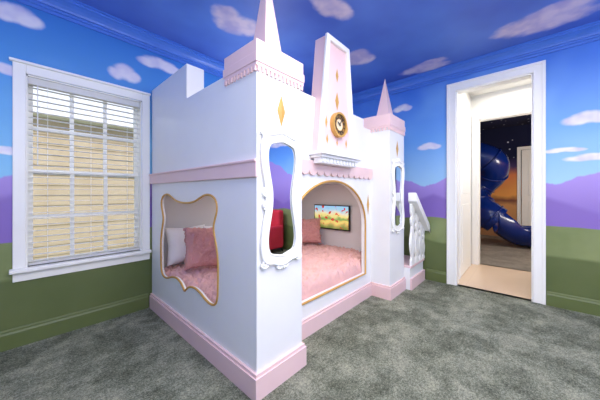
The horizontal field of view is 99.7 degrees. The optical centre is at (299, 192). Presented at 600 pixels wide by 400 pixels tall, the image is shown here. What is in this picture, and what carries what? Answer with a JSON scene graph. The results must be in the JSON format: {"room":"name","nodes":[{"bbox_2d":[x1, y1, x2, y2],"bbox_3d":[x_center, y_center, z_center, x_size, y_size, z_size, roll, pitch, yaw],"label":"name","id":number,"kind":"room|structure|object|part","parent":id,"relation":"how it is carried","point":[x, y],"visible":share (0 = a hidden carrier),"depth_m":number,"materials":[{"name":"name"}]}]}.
{"room":"bedroom","nodes":[
{"label":"bedroom","id":0,"kind":"room"},
{"bbox_2d":[0,0,220,331],"bbox_3d":[-1.374,-0.210,2.866,0.150,2.740,5.190,0,0,42],"label":"wall","id":1,"kind":"structure","parent":0,"point":[27,33],"depth_m":2.09,"materials":[{"name":"blue paint"}]},
{"bbox_2d":[0,293,147,351],"bbox_3d":[-2.263,1.087,1.762,0.018,0.145,2.160,0,0,42],"label":"baseboard","id":2,"kind":"structure","parent":1,"relation":"attached to","point":[16,337],"depth_m":2.11,"materials":[{"name":"green paint"}]},
{"bbox_2d":[9,57,151,282],"bbox_3d":[-1.879,-0.168,2.259,0.200,1.675,0.942,0,0,42],"label":"window","id":3,"kind":"structure","parent":1,"relation":"in","point":[25,195],"depth_m":2.21,"materials":[{"name":"white paint"}]},
{"bbox_3d":[-1.861,0.585,2.242,0.150,0.030,0.942,0,0,42],"label":"sill","id":4,"kind":"part","parent":3,"relation":"part of","materials":[{"name":"white paint"}]},
{"bbox_3d":[-1.932,-0.529,2.316,0.025,0.752,0.765,0,0,42],"label":"sash","id":5,"kind":"part","parent":3,"relation":"part of","materials":[{"name":"white paint"}]},
{"bbox_3d":[-1.913,0.189,2.299,0.025,0.762,0.765,0,0,42],"label":"sash","id":6,"kind":"part","parent":3,"relation":"part of","materials":[{"name":"white paint"}]},
{"bbox_3d":[-1.932,-0.529,2.316,0.003,0.692,0.705,0,0,42],"label":"pane","id":7,"kind":"part","parent":3,"relation":"part of","materials":[{"name":"clear glass"}]},
{"bbox_3d":[-1.913,0.189,2.299,0.003,0.702,0.705,0,0,42],"label":"pane","id":8,"kind":"part","parent":3,"relation":"part of","materials":[{"name":"clear glass"}]},
{"bbox_2d":[28,77,139,265],"bbox_3d":[-1.870,-0.169,2.259,0.063,1.469,0.761,0,0,42],"label":"window blind","id":9,"kind":"object","parent":3,"relation":"attached to","point":[38,83],"visible":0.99,"depth_m":2.19,"materials":[{"name":"white plastic"}]},
{"bbox_3d":[-1.855,-0.152,2.246,0.003,1.405,0.548,0,0,42],"label":"ladder cord","id":10,"kind":"part","parent":9,"relation":"part of","materials":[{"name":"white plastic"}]},
{"bbox_3d":[-1.873,-0.876,2.262,0.055,0.053,0.761,0,0,42],"label":"head rail","id":11,"kind":"part","parent":9,"relation":"part of","materials":[{"name":"white plastic"}]},
{"bbox_3d":[-1.875,0.557,2.264,0.044,0.018,0.757,0,0,42],"label":"rail","id":12,"kind":"part","parent":9,"relation":"part of","materials":[{"name":"white"}]},
{"bbox_2d":[13,0,223,77],"bbox_3d":[-1.284,-1.512,2.763,0.120,0.134,4.960,0,0,42],"label":"trim","id":13,"kind":"structure","parent":1,"relation":"attached to","point":[74,11],"depth_m":2.36,"materials":[{"name":"blue paint"}]},
{"bbox_2d":[0,235,599,399],"bbox_3d":[2.246,1.188,2.892,5.370,0.064,10.100,0,0,42],"label":"floor","id":14,"kind":"structure","parent":0,"point":[434,340],"depth_m":1.81,"materials":[{"name":"grey carpet"}]},
{"bbox_2d":[149,0,405,399],"bbox_3d":[-0.121,-0.170,2.803,1.738,2.660,2.264,0,0,42],"label":"bunk bed","id":15,"kind":"object","parent":14,"relation":"on","point":[207,168],"visible":0.94,"depth_m":1.91,"materials":[{"name":"white paint"}]},
{"bbox_3d":[-0.986,0.060,2.115,1.385,2.200,0.022,0,0,42],"label":"panel","id":16,"kind":"part","parent":15,"relation":"part of","materials":[{"name":"white paint"}]},
{"bbox_3d":[-0.757,0.360,3.373,0.030,1.600,2.148,0,0,42],"label":"panel","id":17,"kind":"part","parent":15,"relation":"part of","materials":[{"name":"grey paint"}]},
{"bbox_3d":[-0.877,-0.140,1.981,1.725,0.100,0.030,0,0,42],"label":"pink rail","id":18,"kind":"part","parent":15,"relation":"part of","materials":[{"name":"paint"}]},
{"bbox_3d":[-0.230,-0.715,1.669,0.333,0.050,0.405,0,0,42],"label":"dentil trim","id":19,"kind":"part","parent":15,"relation":"part of","materials":[{"name":"pink paint"}]},
{"bbox_2d":[260,128,301,269],"bbox_3d":[-0.107,0.035,1.558,0.023,0.868,0.350,0,0,42],"label":"ornate mirror","id":20,"kind":"object","parent":15,"relation":"attached to","point":[281,153],"visible":1,"depth_m":1.55,"materials":[{"name":"white paint"}]},
{"bbox_2d":[314,204,349,231],"bbox_3d":[0.460,0.352,3.685,0.620,0.355,0.049,0,0,42],"label":"television","id":21,"kind":"object","parent":15,"relation":"attached to","point":[333,217],"visible":0.82,"depth_m":3.63,"materials":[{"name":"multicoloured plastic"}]},
{"bbox_3d":[0.484,0.185,3.723,1.395,1.950,0.040,0,0,42],"label":"panel","id":22,"kind":"part","parent":15,"relation":"part of","materials":[{"name":"pink paint"}]},
{"bbox_2d":[309,150,361,167],"bbox_3d":[0.334,-0.292,2.265,0.144,0.095,0.620,0,0,42],"label":"shelf","id":23,"kind":"object","parent":15,"relation":"attached to","point":[318,158],"depth_m":2.15,"materials":[{"name":"white paint"}]},
{"bbox_3d":[0.341,-0.845,2.259,0.025,1.010,0.569,0,0,42],"label":"gable frame","id":24,"kind":"part","parent":15,"relation":"part of","materials":[{"name":"white paint"}]},
{"bbox_3d":[0.314,0.175,2.385,0.045,1.970,1.450,0,0,42],"label":"panel","id":25,"kind":"part","parent":15,"relation":"part of","materials":[{"name":"white paint"}]},
{"bbox_2d":[330,112,346,137],"bbox_3d":[0.347,-0.605,2.253,0.039,0.220,0.220,0,0,42],"label":"wall clock","id":26,"kind":"object","parent":15,"relation":"attached to","point":[338,122],"visible":1,"depth_m":2.24,"materials":[{"name":"gold metal"}]},
{"bbox_3d":[0.999,-0.715,3.012,0.343,0.050,0.445,0,0,42],"label":"dentil trim","id":27,"kind":"part","parent":15,"relation":"part of","materials":[{"name":"pink paint"}]},
{"bbox_2d":[391,158,404,233],"bbox_3d":[1.125,0.035,2.897,0.023,0.868,0.350,0,0,42],"label":"ornate mirror","id":28,"kind":"object","parent":15,"relation":"attached to","point":[398,173],"visible":1,"depth_m":2.89,"materials":[{"name":"white paint"}]},
{"bbox_3d":[-0.213,0.909,2.894,1.390,0.158,2.095,0,0,42],"label":"mattress","id":29,"kind":"object","parent":15,"relation":"on","visible":0},
{"bbox_2d":[164,242,361,302],"bbox_3d":[-0.214,0.817,2.893,1.410,0.187,2.112,0,0,42],"label":"blanket","id":30,"kind":"object","parent":29,"relation":"on","point":[326,266],"visible":0.37,"depth_m":2.52,"materials":[{"name":"pink fabric"}]},
{"bbox_2d":[165,224,204,265],"bbox_3d":[-1.196,0.540,2.683,0.170,0.376,0.420,0,0,42],"label":"pillow","id":31,"kind":"object","parent":30,"relation":"on","point":[175,236],"visible":0.48,"depth_m":2.54,"materials":[{"name":"white fabric"}]},
{"bbox_2d":[183,227,216,269],"bbox_3d":[-0.927,0.527,2.494,0.413,0.398,0.254,0,0,-23],"label":"pillow","id":32,"kind":"object","parent":30,"relation":"on","point":[200,244],"visible":0.68,"depth_m":2.40,"materials":[{"name":"fabric"}]},
{"bbox_2d":[302,218,321,242],"bbox_3d":[0.109,0.548,3.690,0.412,0.369,0.228,0,0,-6],"label":"pillow","id":33,"kind":"object","parent":30,"relation":"on","point":[310,228],"visible":0.74,"depth_m":3.62,"materials":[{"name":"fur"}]},
{"bbox_2d":[404,193,429,290],"bbox_3d":[1.234,0.578,3.484,0.895,1.164,0.585,0,0,42],"label":"stairs","id":34,"kind":"structure","parent":14,"relation":"on","point":[414,273],"depth_m":3.13,"materials":[{"name":"white paint"}]},
{"bbox_3d":[1.528,0.279,3.217,0.100,0.566,0.585,0,0,42],"label":"hand rail","id":35,"kind":"part","parent":34,"relation":"part of","materials":[{"name":"white paint"}]},
{"bbox_2d":[480,142,530,246],"bbox_3d":[4.361,-0.285,5.807,1.120,2.890,1.717,0,0,-35],"label":"slide","id":36,"kind":"object","parent":14,"relation":"on","point":[494,163],"visible":0.62,"depth_m":5.49,"materials":[{"name":"blue plastic"}]},
{"bbox_2d":[77,0,599,95],"bbox_3d":[0.999,-1.620,1.558,5.420,0.080,6.450,0,0,42],"label":"ceiling","id":37,"kind":"structure","parent":0,"point":[389,41],"depth_m":2.40,"materials":[{"name":"blue paint"}]},
{"bbox_2d":[459,93,470,115],"bbox_3d":[2.372,-0.210,3.750,0.100,2.740,1.160,0,0,42],"label":"wall","id":38,"kind":"structure","parent":0,"point":[464,99],"depth_m":3.87,"materials":[{"name":"white paint"}]},
{"bbox_2d":[459,102,470,278],"bbox_3d":[2.417,-0.030,3.709,0.022,2.380,0.860,0,0,42],"label":"trim","id":39,"kind":"structure","parent":38,"relation":"attached to","point":[461,107],"depth_m":3.44,"materials":[{"name":"white paint"}]},
{"bbox_2d":[461,110,469,275],"bbox_3d":[2.420,0.005,3.707,0.022,2.290,0.700,0,0,42],"label":"door","id":40,"kind":"structure","parent":38,"relation":"in","point":[465,122],"depth_m":3.67,"materials":[{"name":"white paint"}]},
{"bbox_3d":[2.425,-0.015,3.702,0.008,1.950,0.500,0,0,42],"label":"panel","id":41,"kind":"part","parent":40,"relation":"part of","materials":[{"name":"white paint"}]},
{"bbox_2d":[353,40,599,300],"bbox_3d":[2.337,-0.210,2.917,5.270,2.740,0.120,0,0,42],"label":"wall","id":42,"kind":"structure","parent":0,"point":[573,73],"depth_m":2.58,"materials":[{"name":"blue paint"}]},
{"bbox_2d":[352,20,599,104],"bbox_3d":[2.222,-1.512,2.858,5.160,0.134,0.120,0,0,42],"label":"trim","id":43,"kind":"structure","parent":42,"relation":"attached to","point":[590,32],"depth_m":2.87,"materials":[{"name":"blue paint"}]},
{"bbox_2d":[447,60,545,304],"bbox_3d":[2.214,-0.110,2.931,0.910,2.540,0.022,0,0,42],"label":"trim","id":44,"kind":"structure","parent":42,"relation":"attached to","point":[538,69],"depth_m":2.68,"materials":[{"name":"white paint"}]},
{"bbox_2d":[426,268,599,315],"bbox_3d":[2.929,1.087,2.283,3.340,0.145,0.018,0,0,42],"label":"baseboard","id":45,"kind":"structure","parent":42,"relation":"attached to","point":[559,300],"depth_m":2.52,"materials":[{"name":"green paint"}]},
{"bbox_2d":[471,84,530,269],"bbox_3d":[3.150,-0.290,3.908,4.600,2.900,0.120,0,0,42],"label":"wall","id":46,"kind":"structure","parent":0,"point":[520,96],"depth_m":3.90,"materials":[{"name":"white paint"}]},
{"bbox_2d":[472,105,530,264],"bbox_3d":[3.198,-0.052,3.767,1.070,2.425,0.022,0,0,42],"label":"trim","id":47,"kind":"structure","parent":46,"relation":"attached to","point":[475,118],"depth_m":4.08,"materials":[{"name":"white paint"}]},
{"bbox_2d":[480,124,530,235],"bbox_3d":[5.600,-0.290,6.600,4.600,2.900,0.100,0,0,42],"label":"wall","id":48,"kind":"structure","parent":0,"point":[508,139],"depth_m":6.63,"materials":[{"name":"paint"}]},
{"bbox_2d":[517,146,530,224],"bbox_3d":[5.950,-0.010,6.197,0.960,2.340,0.022,0,0,42],"label":"trim","id":49,"kind":"structure","parent":48,"relation":"attached to","point":[519,149],"depth_m":6.49,"materials":[{"name":"white paint"}]},
{"bbox_2d":[522,149,530,225],"bbox_3d":[5.928,0.030,6.173,0.780,2.240,0.050,0,0,42],"label":"door","id":50,"kind":"structure","parent":48,"relation":"in","point":[526,154],"depth_m":6.36,"materials":[{"name":"white paint"}]},
{"bbox_3d":[5.916,0.010,6.160,0.540,1.900,0.015,0,0,42],"label":"panel","id":51,"kind":"part","parent":50,"relation":"part of","materials":[{"name":"white paint"}]},
{"bbox_2d":[480,114,530,130],"bbox_3d":[4.412,-1.780,5.294,4.600,0.080,3.630,0,0,42],"label":"ceiling","id":52,"kind":"structure","parent":0,"point":[524,119],"depth_m":6.25,"materials":[{"name":"black paint"}]}
]}

